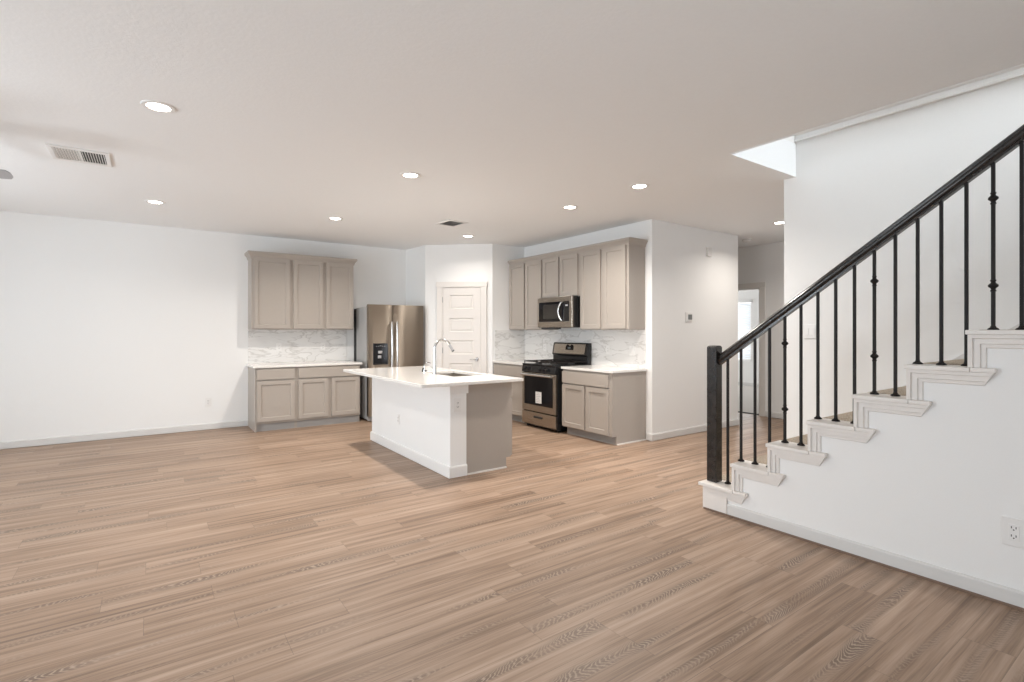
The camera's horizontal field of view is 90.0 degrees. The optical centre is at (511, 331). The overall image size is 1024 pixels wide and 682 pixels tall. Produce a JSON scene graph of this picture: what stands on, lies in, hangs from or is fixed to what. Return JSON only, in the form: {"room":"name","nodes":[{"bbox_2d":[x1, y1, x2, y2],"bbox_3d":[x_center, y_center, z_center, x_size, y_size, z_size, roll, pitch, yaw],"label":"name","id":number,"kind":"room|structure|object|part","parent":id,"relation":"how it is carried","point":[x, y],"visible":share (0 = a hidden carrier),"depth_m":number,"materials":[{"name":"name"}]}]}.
{"room":"open-plan living room","nodes":[
{"label":"open-plan living room","id":0,"kind":"room"},
{"bbox_2d":[0,211,405,448],"bbox_3d":[-3.283,-0.013,7.922,12.580,2.775,0.150,0,0,-35],"label":"wall","id":1,"kind":"structure","parent":0,"point":[106,326],"depth_m":6.64,"materials":[{"name":"white paint"}]},
{"bbox_2d":[0,420,247,448],"bbox_3d":[-6.022,1.326,5.887,5.358,0.082,0.014,0,0,-35],"label":"baseboard","id":2,"kind":"structure","parent":1,"relation":"attached to","point":[139,432],"depth_m":6.56,"materials":[{"name":"paint"}]},
{"bbox_2d":[205,398,210,405],"bbox_3d":[-4.241,0.990,7.147,0.072,0.118,0.010,0,0,-35],"label":"wall outlet","id":3,"kind":"object","parent":1,"relation":"attached to","point":[207,400],"visible":1,"depth_m":7.14,"materials":[{"name":"white plastic"}]},
{"bbox_2d":[248,257,290,328],"bbox_3d":[-3.527,-0.537,7.458,0.527,1.025,0.324,0,0,-35],"label":"upper cabinet","id":4,"kind":"object","parent":1,"relation":"attached to","point":[269,279],"visible":0.97,"depth_m":7.33,"materials":[{"name":"beige paint"}]},
{"bbox_2d":[248,329,346,363],"bbox_3d":[-3.251,0.224,7.847,1.425,0.498,0.009,0,0,-35],"label":"backsplash","id":5,"kind":"structure","parent":1,"relation":"attached to","point":[298,345],"depth_m":7.81,"materials":[{"name":"stone"}]},
{"bbox_2d":[276,343,281,350],"bbox_3d":[-3.488,0.240,7.667,0.075,0.122,0.010,0,0,-35],"label":"wall outlet","id":6,"kind":"object","parent":5,"relation":"attached to","point":[278,345],"visible":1,"depth_m":7.66,"materials":[{"name":"white plastic"}]},
{"bbox_2d":[320,343,324,350],"bbox_3d":[-2.968,0.245,8.034,0.075,0.122,0.010,0,0,-35],"label":"wall outlet","id":7,"kind":"object","parent":5,"relation":"attached to","point":[322,345],"visible":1,"depth_m":8.03,"materials":[{"name":"white plastic"}]},
{"bbox_2d":[244,250,356,265],"bbox_3d":[-3.147,-1.077,7.714,1.534,0.095,0.344,0,0,-35],"label":"crown molding","id":8,"kind":"structure","parent":1,"relation":"attached to","point":[249,254],"depth_m":7.52,"materials":[{"name":"beige paint"}]},
{"bbox_2d":[291,260,352,329],"bbox_3d":[-2.938,-0.537,7.874,0.915,1.025,0.324,0,0,-35],"label":"upper cabinet","id":9,"kind":"object","parent":1,"relation":"attached to","point":[321,293],"visible":0.97,"depth_m":7.72,"materials":[{"name":"beige paint"}]},
{"bbox_3d":[-3.032,-0.539,7.625,0.422,1.002,0.025,0,0,-35],"label":"door","id":10,"kind":"part","parent":9,"relation":"part of","materials":[{"name":"beige paint"}]},
{"bbox_3d":[-2.654,-0.539,7.892,0.412,1.002,0.025,0,0,-35],"label":"door","id":11,"kind":"part","parent":9,"relation":"part of","materials":[{"name":"beige paint"}]},
{"bbox_2d":[406,244,524,373],"bbox_3d":[-0.838,-0.013,8.531,2.068,2.775,0.540,0,0,7],"label":"wall","id":12,"kind":"structure","parent":0,"point":[426,265],"depth_m":8.31,"materials":[{"name":"white paint"}]},
{"bbox_2d":[436,281,486,373],"bbox_3d":[-0.812,0.290,8.226,0.833,2.170,0.076,0,0,6],"label":"door","id":13,"kind":"structure","parent":12,"relation":"in","point":[461,306],"depth_m":8.24,"materials":[{"name":"paint"}]},
{"bbox_2d":[495,330,523,360],"bbox_3d":[-0.035,0.229,8.399,0.586,0.488,0.009,0,0,-35],"label":"backsplash","id":14,"kind":"structure","parent":12,"relation":"attached to","point":[509,344],"depth_m":8.39,"materials":[{"name":"stone"}]},
{"bbox_2d":[0,412,1023,681],"bbox_3d":[-0.084,1.415,3.394,12.580,0.080,11.240,0,0,-35],"label":"floor","id":15,"kind":"structure","parent":0,"point":[321,553],"depth_m":2.92,"materials":[{"name":"brown wood"}]},
{"bbox_2d":[248,367,295,431],"bbox_3d":[-3.437,0.939,7.332,0.527,0.872,0.634,0,0,-35],"label":"base cabinet","id":16,"kind":"object","parent":15,"relation":"on","point":[271,391],"visible":0.99,"depth_m":7.09,"materials":[{"name":"beige paint"}]},
{"bbox_3d":[-3.264,0.595,7.082,0.485,0.144,0.025,0,0,-35],"label":"drawer","id":17,"kind":"part","parent":16,"relation":"part of","materials":[{"name":"beige paint"}]},
{"bbox_3d":[-3.264,0.962,7.082,0.485,0.557,0.025,0,0,-35],"label":"door","id":18,"kind":"part","parent":16,"relation":"part of","materials":[{"name":"beige paint"}]},
{"bbox_2d":[296,364,359,427],"bbox_3d":[-2.848,0.939,7.748,0.915,0.872,0.634,0,0,-35],"label":"base cabinet","id":19,"kind":"object","parent":15,"relation":"on","point":[325,395],"visible":0.98,"depth_m":7.47,"materials":[{"name":"beige paint"}]},
{"bbox_2d":[246,360,361,367],"bbox_3d":[-3.062,0.488,7.591,1.490,0.030,0.643,0,0,-35],"label":"countertop","id":20,"kind":"structure","parent":19,"relation":"on","point":[347,362],"depth_m":7.48,"materials":[{"name":"white stone"}]},
{"bbox_3d":[-2.857,0.962,7.369,0.412,0.557,0.025,0,0,-35],"label":"door","id":21,"kind":"part","parent":19,"relation":"part of","materials":[{"name":"beige paint"}]},
{"bbox_3d":[-2.670,0.595,7.502,0.872,0.144,0.025,0,0,-35],"label":"drawer","id":22,"kind":"part","parent":19,"relation":"part of","materials":[{"name":"beige paint"}]},
{"bbox_3d":[-2.481,0.962,7.635,0.410,0.557,0.025,0,0,-35],"label":"door","id":23,"kind":"part","parent":19,"relation":"part of","materials":[{"name":"beige paint"}]},
{"bbox_2d":[354,304,422,420],"bbox_3d":[-1.969,0.485,8.220,0.905,1.780,0.800,0,0,-35],"label":"refrigerator","id":24,"kind":"object","parent":15,"relation":"on","point":[385,336],"visible":0.75,"depth_m":7.94,"materials":[{"name":"grey metal"}]},
{"bbox_3d":[-2.159,0.482,8.490,0.885,1.685,0.140,0,0,-35],"label":"panel","id":25,"kind":"part","parent":24,"relation":"part of","materials":[{"name":"black"}]},
{"bbox_3d":[-2.023,0.443,7.846,0.384,1.695,0.080,0,0,-35],"label":"door","id":26,"kind":"part","parent":24,"relation":"part of","materials":[{"name":"silver metal"}]},
{"bbox_3d":[-1.851,0.310,7.870,0.031,0.912,0.092,0,0,-35],"label":"door handle","id":27,"kind":"part","parent":24,"relation":"part of","materials":[{"name":"silver metal"}]},
{"bbox_3d":[-1.782,0.310,7.919,0.031,0.912,0.092,0,0,-35],"label":"door handle","id":28,"kind":"part","parent":24,"relation":"part of","materials":[{"name":"silver metal"}]},
{"bbox_3d":[-1.651,0.443,8.108,0.515,1.695,0.080,0,0,-35],"label":"door","id":29,"kind":"part","parent":24,"relation":"part of","materials":[{"name":"silver metal"}]},
{"bbox_2d":[370,378,511,478],"bbox_3d":[-0.885,0.937,5.824,0.735,0.876,2.096,0,0,-35],"label":"kitchen island","id":30,"kind":"object","parent":15,"relation":"on","point":[477,438],"visible":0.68,"depth_m":5.08,"materials":[{"name":"white paint"}]},
{"bbox_2d":[397,414,399,424],"bbox_3d":[-1.278,0.990,5.758,0.010,0.118,0.072,0,0,-35],"label":"wall outlet","id":31,"kind":"object","parent":30,"relation":"attached to","point":[398,415],"visible":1,"depth_m":5.75,"materials":[{"name":"white plastic"}]},
{"bbox_3d":[-1.107,1.318,5.667,0.192,0.106,2.095,0,0,-35],"label":"baseboard","id":32,"kind":"part","parent":30,"relation":"part of","materials":[{"name":"white plastic"}]},
{"bbox_2d":[343,366,522,387],"bbox_3d":[-0.980,0.484,5.699,1.107,0.030,2.230,0,0,-35],"label":"island countertop","id":33,"kind":"structure","parent":30,"relation":"on","point":[414,376],"depth_m":5.29,"materials":[{"name":"white stone"}]},
{"bbox_2d":[431,339,453,374],"bbox_3d":[-0.765,0.275,5.577,0.258,0.388,0.121,0,0,-35],"label":"kitchen faucet","id":34,"kind":"object","parent":33,"relation":"on","point":[439,340],"visible":1,"depth_m":5.49,"materials":[{"name":"silver metal"}]},
{"bbox_3d":[-0.757,0.215,5.537,0.197,0.268,0.028,0,0,-32],"label":"spout","id":35,"kind":"part","parent":34,"relation":"part of","materials":[{"name":"silver metal"}]},
{"bbox_2d":[440,373,471,376],"bbox_3d":[-0.649,0.598,5.688,0.437,0.195,0.772,0,0,-35],"label":"sink","id":36,"kind":"object","parent":33,"relation":"in","point":[446,374],"visible":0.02,"depth_m":6.04,"materials":[{"name":"silver metal"}]},
{"bbox_2d":[454,398,460,411],"bbox_3d":[-0.511,0.695,4.817,0.078,0.128,0.010,0,0,-35],"label":"wall outlet","id":37,"kind":"object","parent":30,"relation":"attached to","point":[457,401],"visible":1,"depth_m":4.81,"materials":[{"name":"white plastic"}]},
{"bbox_2d":[456,401,459,408],"bbox_3d":[-0.510,0.695,4.815,0.037,0.072,0.003,0,0,-35],"label":"receptacle","id":38,"kind":"object","parent":37,"relation":"attached to","point":[457,402],"depth_m":4.81,"materials":[{"name":"grey plastic"}]},
{"bbox_3d":[-0.233,0.937,5.049,0.522,0.876,0.018,0,0,-35],"label":"panel","id":39,"kind":"part","parent":30,"relation":"part of","materials":[{"name":"beige paint"}]},
{"bbox_3d":[-0.152,0.970,5.405,0.020,0.574,0.502,0,0,-35],"label":"door","id":40,"kind":"part","parent":30,"relation":"part of","materials":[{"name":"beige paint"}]},
{"bbox_2d":[494,363,523,422],"bbox_3d":[0.191,0.939,8.054,0.634,0.872,0.830,0,0,-35],"label":"base cabinet","id":41,"kind":"object","parent":15,"relation":"on","point":[512,370],"visible":0.27,"depth_m":7.74,"materials":[{"name":"beige paint"}]},
{"bbox_3d":[-0.058,0.609,7.879,0.025,0.152,0.790,0,0,-35],"label":"drawer","id":42,"kind":"part","parent":41,"relation":"part of","materials":[{"name":"beige paint"}]},
{"bbox_2d":[493,359,534,364],"bbox_3d":[0.189,0.488,8.052,0.638,0.030,0.830,0,0,-35],"label":"countertop","id":43,"kind":"structure","parent":41,"relation":"on","point":[516,362],"depth_m":7.97,"materials":[{"name":"white stone"}]},
{"bbox_3d":[0.060,0.980,7.713,0.025,0.554,0.383,0,0,-35],"label":"door","id":44,"kind":"part","parent":41,"relation":"part of","materials":[{"name":"beige paint"}]},
{"bbox_2d":[520,342,590,432],"bbox_3d":[0.608,0.772,7.350,0.726,1.205,0.762,0,0,-35],"label":"range","id":45,"kind":"object","parent":15,"relation":"on","point":[542,383],"visible":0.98,"depth_m":7.20,"materials":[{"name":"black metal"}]},
{"bbox_3d":[0.339,0.618,7.160,0.068,0.033,0.691,0,0,-35],"label":"handle","id":46,"kind":"part","parent":45,"relation":"part of","materials":[{"name":"silver metal"}]},
{"bbox_3d":[0.381,0.863,7.190,0.038,0.545,0.754,0,0,-35],"label":"oven door","id":47,"kind":"part","parent":45,"relation":"part of","materials":[{"name":"silver metal"}]},
{"bbox_3d":[0.381,1.235,7.190,0.038,0.176,0.754,0,0,-35],"label":"drawer","id":48,"kind":"part","parent":45,"relation":"part of","materials":[{"name":"silver metal"}]},
{"bbox_3d":[0.377,0.530,7.187,0.048,0.099,0.754,0,0,-35],"label":"control panel","id":49,"kind":"part","parent":45,"relation":"part of","materials":[{"name":"black metal"}]},
{"bbox_2d":[522,363,590,366],"bbox_3d":[0.636,0.476,7.370,0.650,0.018,0.762,0,0,-35],"label":"cooktop","id":50,"kind":"object","parent":45,"relation":"in","point":[524,364],"depth_m":7.16,"materials":[{"name":"black metal"}]},
{"bbox_3d":[0.838,0.260,7.525,0.032,0.141,0.680,0,0,-35],"label":"panel","id":51,"kind":"part","parent":45,"relation":"part of","materials":[{"name":"silver metal"}]},
{"bbox_2d":[562,369,645,444],"bbox_3d":[1.183,0.939,6.650,0.634,0.872,0.903,0,0,-35],"label":"base cabinet","id":52,"kind":"object","parent":15,"relation":"on","point":[610,408],"visible":0.99,"depth_m":6.35,"materials":[{"name":"beige paint"}]},
{"bbox_3d":[0.797,0.980,6.668,0.025,0.554,0.418,0,0,-35],"label":"door","id":53,"kind":"part","parent":52,"relation":"part of","materials":[{"name":"beige paint"}]},
{"bbox_3d":[0.918,0.609,6.498,0.025,0.152,0.835,0,0,-35],"label":"drawer","id":54,"kind":"part","parent":52,"relation":"part of","materials":[{"name":"beige paint"}]},
{"bbox_3d":[1.050,0.980,6.311,0.025,0.554,0.377,0,0,-35],"label":"door","id":55,"kind":"part","parent":52,"relation":"part of","materials":[{"name":"beige paint"}]},
{"bbox_2d":[561,365,646,372],"bbox_3d":[1.181,0.488,6.649,0.638,0.030,0.927,0,0,-35],"label":"countertop","id":56,"kind":"structure","parent":52,"relation":"on","point":[593,368],"depth_m":6.48,"materials":[{"name":"white stone"}]},
{"bbox_2d":[698,324,1023,513],"bbox_3d":[2.905,0.165,3.047,1.316,2.419,3.208,0,0,-35],"label":"staircase","id":57,"kind":"structure","parent":15,"relation":"on","point":[910,402],"depth_m":3.09,"materials":[{"name":"wood"}]},
{"bbox_3d":[1.641,1.226,3.747,0.034,0.070,0.154,0,0,-35],"label":"step molding","id":58,"kind":"part","parent":57,"relation":"part of","materials":[{"name":"paint"}]},
{"bbox_3d":[1.732,1.081,3.617,0.034,0.170,0.368,0,0,-35],"label":"step molding","id":59,"kind":"part","parent":57,"relation":"part of","materials":[{"name":"paint"}]},
{"bbox_3d":[1.885,0.886,3.400,0.034,0.170,0.368,0,0,-35],"label":"step molding","id":60,"kind":"part","parent":57,"relation":"part of","materials":[{"name":"paint"}]},
{"bbox_3d":[2.039,0.690,3.184,0.034,0.170,0.368,0,0,-35],"label":"step molding","id":61,"kind":"part","parent":57,"relation":"part of","materials":[{"name":"paint"}]},
{"bbox_2d":[707,124,1023,484],"bbox_3d":[2.244,-0.146,3.079,0.090,2.626,2.340,0,0,-36],"label":"stair railing","id":62,"kind":"object","parent":57,"relation":"on","point":[716,357],"visible":0.91,"depth_m":3.12,"materials":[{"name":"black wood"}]},
{"bbox_3d":[1.578,0.639,3.991,0.081,1.056,0.081,0,0,-35],"label":"newel post","id":63,"kind":"part","parent":62,"relation":"part of","materials":[{"name":"black wood"}]},
{"bbox_3d":[2.268,-0.599,3.046,0.062,1.721,2.258,0,0,-35],"label":"handrail","id":64,"kind":"part","parent":62,"relation":"part of","materials":[{"name":"black wood"}]},
{"bbox_3d":[2.192,0.495,2.967,0.034,0.170,0.368,0,0,-35],"label":"step molding","id":65,"kind":"part","parent":57,"relation":"part of","materials":[{"name":"paint"}]},
{"bbox_3d":[2.345,0.299,2.750,0.034,0.170,0.368,0,0,-35],"label":"step molding","id":66,"kind":"part","parent":57,"relation":"part of","materials":[{"name":"paint"}]},
{"bbox_3d":[2.498,0.104,2.533,0.034,0.170,0.368,0,0,-35],"label":"step molding","id":67,"kind":"part","parent":57,"relation":"part of","materials":[{"name":"paint"}]},
{"bbox_2d":[0,0,1023,249],"bbox_3d":[-0.084,-1.550,3.394,12.580,0.300,11.240,0,0,-35],"label":"ceiling","id":68,"kind":"structure","parent":0,"point":[290,116],"depth_m":3.16,"materials":[{"name":"paint"}]},
{"bbox_2d":[0,169,12,178],"bbox_3d":[-3.986,-1.220,3.213,1.247,0.360,1.273,0,0,-35],"label":"ceiling fan","id":69,"kind":"object","parent":68,"relation":"hanging from","point":[4,174],"visible":1,"depth_m":3.52,"materials":[{"name":"white plastic"}]},
{"bbox_2d":[45,143,111,166],"bbox_3d":[-3.436,-1.395,4.080,0.376,0.010,0.400,0,0,-35],"label":"ceiling vent","id":70,"kind":"object","parent":68,"relation":"in","point":[58,152],"visible":1,"depth_m":4.07,"materials":[{"name":"white plastic"}]},
{"bbox_2d":[145,200,165,203],"bbox_3d":[-3.859,-1.396,5.542,0.188,0.006,0.188,0,0,-35],"label":"recessed light","id":71,"kind":"object","parent":68,"relation":"in","point":[148,201],"visible":1,"depth_m":5.53,"materials":[{"name":"white plastic"}]},
{"bbox_2d":[140,100,175,112],"bbox_3d":[-2.203,-1.396,3.191,0.188,0.006,0.188,0,0,-35],"label":"recessed light","id":72,"kind":"object","parent":68,"relation":"in","point":[153,105],"visible":1,"depth_m":3.18,"materials":[{"name":"white plastic"}]},
{"bbox_2d":[328,217,342,219],"bbox_3d":[-2.190,-1.396,6.353,0.188,0.006,0.188,0,0,-35],"label":"recessed light","id":73,"kind":"object","parent":68,"relation":"in","point":[330,218],"visible":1,"depth_m":6.35,"materials":[{"name":"white plastic"}]},
{"bbox_2d":[400,172,420,178],"bbox_3d":[-0.910,-1.396,4.591,0.188,0.006,0.188,0,0,-35],"label":"recessed light","id":74,"kind":"object","parent":68,"relation":"in","point":[412,175],"visible":1,"depth_m":4.59,"materials":[{"name":"white plastic"}]},
{"bbox_2d":[436,219,467,226],"bbox_3d":[-0.782,-1.396,6.635,0.300,0.008,0.340,0,0,-39],"label":"ceiling vent","id":75,"kind":"object","parent":68,"relation":"in","point":[452,223],"visible":1,"depth_m":6.63,"materials":[{"name":"white plastic"}]},
{"bbox_2d":[562,205,577,208],"bbox_3d":[0.654,-1.396,5.775,0.188,0.006,0.188,0,0,-35],"label":"recessed light","id":76,"kind":"object","parent":68,"relation":"in","point":[565,206],"visible":1,"depth_m":5.77,"materials":[{"name":"white plastic"}]},
{"bbox_2d":[630,183,649,188],"bbox_3d":[1.230,-1.396,4.939,0.188,0.006,0.188,0,0,-35],"label":"recessed light","id":77,"kind":"object","parent":68,"relation":"in","point":[639,185],"visible":1,"depth_m":4.93,"materials":[{"name":"white plastic"}]},
{"bbox_2d":[772,221,783,223],"bbox_3d":[3.454,-1.396,6.599,0.188,0.006,0.188,0,0,-35],"label":"recessed light","id":78,"kind":"object","parent":68,"relation":"in","point":[777,222],"visible":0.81,"depth_m":6.58,"materials":[{"name":"white plastic"}]},
{"bbox_2d":[730,64,1023,154],"bbox_3d":[3.143,-1.408,2.043,0.016,0.024,4.910,0,0,-35],"label":"trim opening","id":79,"kind":"structure","parent":68,"relation":"attached to","point":[1022,64],"depth_m":3.17,"materials":[{"name":"white paint"}]},
{"bbox_2d":[525,219,657,440],"bbox_3d":[0.994,-0.013,7.573,0.120,2.775,2.788,0,0,-35],"label":"wall","id":80,"kind":"structure","parent":0,"point":[648,229],"depth_m":6.46,"materials":[{"name":"white paint"}]},
{"bbox_2d":[509,260,558,329],"bbox_3d":[0.332,-0.550,8.123,0.324,1.060,0.879,0,0,-35],"label":"upper cabinet","id":81,"kind":"object","parent":80,"relation":"attached to","point":[525,279],"visible":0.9,"depth_m":8.01,"materials":[{"name":"beige paint"}]},
{"bbox_3d":[0.079,-0.551,8.223,0.025,1.037,0.400,0,0,-35],"label":"door","id":82,"kind":"part","parent":81,"relation":"part of","materials":[{"name":"beige paint"}]},
{"bbox_3d":[0.331,-0.551,7.866,0.025,1.037,0.394,0,0,-35],"label":"door","id":83,"kind":"part","parent":81,"relation":"part of","materials":[{"name":"beige paint"}]},
{"bbox_2d":[543,253,579,297],"bbox_3d":[0.816,-0.783,7.437,0.324,0.593,0.796,0,0,-35],"label":"upper cabinet","id":84,"kind":"object","parent":80,"relation":"attached to","point":[561,275],"visible":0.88,"depth_m":7.31,"materials":[{"name":"beige paint"}]},
{"bbox_3d":[0.573,-0.785,7.523,0.025,0.570,0.345,0,0,-35],"label":"door","id":85,"kind":"part","parent":84,"relation":"part of","materials":[{"name":"beige paint"}]},
{"bbox_2d":[538,296,579,328],"bbox_3d":[0.746,-0.256,7.387,0.474,0.456,0.760,0,0,-35],"label":"microwave oven","id":86,"kind":"object","parent":84,"relation":"attached to","point":[563,311],"visible":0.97,"depth_m":7.18,"materials":[{"name":"silver metal"}]},
{"bbox_3d":[0.566,-0.275,7.351,0.024,0.280,0.550,0,0,-35],"label":"door glass","id":87,"kind":"part","parent":86,"relation":"part of","materials":[{"name":"black glass"}]},
{"bbox_3d":[0.670,-0.275,7.134,0.082,0.279,0.037,0,0,9],"label":"handle","id":88,"kind":"part","parent":86,"relation":"part of","materials":[{"name":"silver metal"}]},
{"bbox_3d":[0.760,-0.275,7.076,0.024,0.280,0.120,0,0,-35],"label":"control panel","id":89,"kind":"part","parent":86,"relation":"part of","materials":[{"name":"black plastic"}]},
{"bbox_3d":[0.801,-0.785,7.200,0.025,0.570,0.365,0,0,-35],"label":"door","id":90,"kind":"part","parent":84,"relation":"part of","materials":[{"name":"beige paint"}]},
{"bbox_2d":[508,237,647,265],"bbox_3d":[0.821,-1.107,7.413,0.344,0.085,2.602,0,0,-35],"label":"crown molding","id":91,"kind":"structure","parent":80,"relation":"attached to","point":[628,240],"depth_m":6.92,"materials":[{"name":"beige paint"}]},
{"bbox_2d":[524,330,644,367],"bbox_3d":[0.949,0.227,7.524,0.009,0.493,2.554,0,0,-35],"label":"backsplash","id":92,"kind":"structure","parent":80,"relation":"attached to","point":[619,341],"depth_m":7.15,"materials":[{"name":"stone"}]},
{"bbox_2d":[606,345,609,353],"bbox_3d":[1.311,0.253,6.993,0.010,0.120,0.072,0,0,-35],"label":"wall outlet","id":93,"kind":"object","parent":92,"relation":"attached to","point":[607,346],"visible":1,"depth_m":6.99,"materials":[{"name":"white plastic"}]},
{"bbox_2d":[629,346,634,355],"bbox_3d":[1.556,0.257,6.646,0.010,0.124,0.086,0,0,-35],"label":"wall switch","id":94,"kind":"object","parent":92,"relation":"attached to","point":[631,348],"visible":1,"depth_m":6.64,"materials":[{"name":"white plastic"}]},
{"bbox_2d":[580,245,644,329],"bbox_3d":[1.300,-0.550,6.752,0.324,1.060,0.877,0,0,-35],"label":"upper cabinet","id":95,"kind":"object","parent":80,"relation":"attached to","point":[612,279],"visible":1,"depth_m":6.51,"materials":[{"name":"beige paint"}]},
{"bbox_3d":[1.050,-0.551,6.848,0.025,1.037,0.375,0,0,-35],"label":"door","id":96,"kind":"part","parent":95,"relation":"part of","materials":[{"name":"beige paint"}]},
{"bbox_3d":[1.302,-0.551,6.492,0.025,1.037,0.378,0,0,-35],"label":"door","id":97,"kind":"part","parent":95,"relation":"part of","materials":[{"name":"beige paint"}]},
{"bbox_2d":[658,220,737,439],"bbox_3d":[1.405,-0.013,8.649,1.793,2.775,4.073,0,0,-35],"label":"wall","id":98,"kind":"structure","parent":0,"point":[689,280],"depth_m":6.88,"materials":[{"name":"white paint"}]},
{"bbox_2d":[685,312,691,321],"bbox_3d":[2.356,-0.187,6.815,0.134,0.138,0.021,0,0,-35],"label":"thermostat","id":99,"kind":"object","parent":98,"relation":"attached to","point":[688,315],"visible":1,"depth_m":6.79,"materials":[{"name":"white plastic"}]},
{"bbox_2d":[646,419,738,440],"bbox_3d":[1.360,1.326,8.609,1.941,0.082,4.087,0,0,-35],"label":"baseboard","id":100,"kind":"structure","parent":98,"relation":"attached to","point":[662,435],"depth_m":6.73,"materials":[{"name":"paint"}]},
{"bbox_2d":[706,247,711,256],"bbox_3d":[2.723,-1.093,7.064,0.090,0.124,0.036,0,0,-35],"label":"door chime","id":101,"kind":"object","parent":98,"relation":"attached to","point":[708,249],"visible":1,"depth_m":7.05,"materials":[{"name":"white plastic"}]},
{"bbox_2d":[738,289,758,382],"bbox_3d":[4.864,-0.013,10.905,4.170,2.775,8.200,0,0,-35],"label":"wall","id":102,"kind":"structure","parent":0,"point":[753,295],"depth_m":12.72,"materials":[{"name":"white paint"}]},
{"bbox_2d":[738,302,750,359],"bbox_3d":[5.756,0.000,13.152,0.080,1.510,0.920,0,0,-35],"label":"window","id":103,"kind":"structure","parent":102,"relation":"in","point":[748,302],"depth_m":12.79,"materials":[{"name":"white plastic"}]},
{"bbox_2d":[738,300,751,360],"bbox_3d":[5.658,-0.014,13.083,0.060,1.522,0.940,0,0,-35],"label":"window blind","id":104,"kind":"object","parent":103,"relation":"attached to","point":[739,301],"visible":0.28,"depth_m":12.83,"materials":[{"name":"white plastic"}]},
{"bbox_3d":[5.658,-0.745,13.083,0.060,0.060,0.940,0,0,-35],"label":"head rail","id":105,"kind":"part","parent":104,"relation":"part of","materials":[{"name":"white plastic"}]},
{"bbox_2d":[738,382,758,386],"bbox_3d":[6.438,1.326,12.018,0.014,0.082,8.000,0,0,-35],"label":"baseboard","id":106,"kind":"structure","parent":102,"relation":"attached to","point":[744,383],"depth_m":12.79,"materials":[{"name":"paint"}]},
{"bbox_2d":[738,385,758,413],"bbox_3d":[4.864,1.412,10.905,4.170,0.086,8.200,0,0,-35],"label":"floor","id":107,"kind":"structure","parent":0,"point":[747,390],"depth_m":10.25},
{"bbox_2d":[738,242,783,418],"bbox_3d":[5.006,-0.013,7.021,0.120,2.775,10.890,0,0,-35],"label":"wall","id":108,"kind":"structure","parent":0,"point":[764,262],"depth_m":8.15,"materials":[{"name":"white paint"}]},
{"bbox_2d":[738,282,765,416],"bbox_3d":[3.821,0.292,8.681,0.140,2.165,1.046,0,0,-35],"label":"door frame","id":109,"kind":"structure","parent":108,"relation":"in","point":[761,286],"depth_m":8.27,"materials":[{"name":"paint"}]},
{"bbox_2d":[765,411,782,418],"bbox_3d":[4.952,1.326,6.982,0.014,0.082,10.890,0,0,-35],"label":"baseboard","id":110,"kind":"structure","parent":108,"relation":"attached to","point":[773,414],"depth_m":8.09,"materials":[{"name":"paint"}]},
{"bbox_2d":[785,136,795,143],"bbox_3d":[3.536,-2.913,2.395,1.280,2.425,5.030,0,0,-35],"label":"wall opening","id":111,"kind":"structure","parent":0,"point":[792,138],"depth_m":4.61,"materials":[{"name":"white paint"}]},
{"bbox_2d":[728,348,1023,591],"bbox_3d":[3.033,0.209,1.892,0.100,2.332,4.790,0,0,-35],"label":"wall","id":112,"kind":"structure","parent":0,"point":[936,487],"depth_m":2.81,"materials":[{"name":"white paint"}]},
{"bbox_2d":[703,504,1023,610],"bbox_3d":[2.987,1.326,1.858,0.014,0.082,4.788,0,0,-35],"label":"baseboard","id":113,"kind":"structure","parent":112,"relation":"attached to","point":[1006,594],"depth_m":2.97,"materials":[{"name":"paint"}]},
{"bbox_2d":[1002,516,1023,548],"bbox_3d":[2.500,1.003,2.550,0.010,0.142,0.092,0,0,-35],"label":"wall outlet","id":114,"kind":"object","parent":112,"relation":"attached to","point":[1012,528],"visible":1,"depth_m":2.55,"materials":[{"name":"white plastic"}]},
{"bbox_2d":[1008,523,1019,541],"bbox_3d":[2.498,1.003,2.548,0.003,0.079,0.041,0,0,-35],"label":"receptacle","id":115,"kind":"object","parent":114,"relation":"attached to","point":[1013,528],"depth_m":2.55,"materials":[{"name":"grey plastic"}]},
{"bbox_2d":[784,76,1023,438],"bbox_3d":[4.014,-1.375,2.724,0.120,5.500,5.017,0,0,-35],"label":"wall","id":116,"kind":"structure","parent":0,"point":[850,184],"depth_m":4.05,"materials":[{"name":"white paint"}]},
{"bbox_2d":[804,324,815,337],"bbox_3d":[2.644,0.003,4.549,0.010,0.124,0.098,0,0,-35],"label":"wall switch","id":117,"kind":"object","parent":116,"relation":"attached to","point":[809,330],"visible":1,"depth_m":4.54,"materials":[{"name":"white plastic"}]},
{"bbox_2d":[794,66,1023,141],"bbox_3d":[3.975,-1.769,2.631,0.050,0.112,4.910,0,0,-35],"label":"trim","id":118,"kind":"structure","parent":116,"relation":"attached to","point":[1018,72],"depth_m":3.89,"materials":[{"name":"white paint"}]}
]}

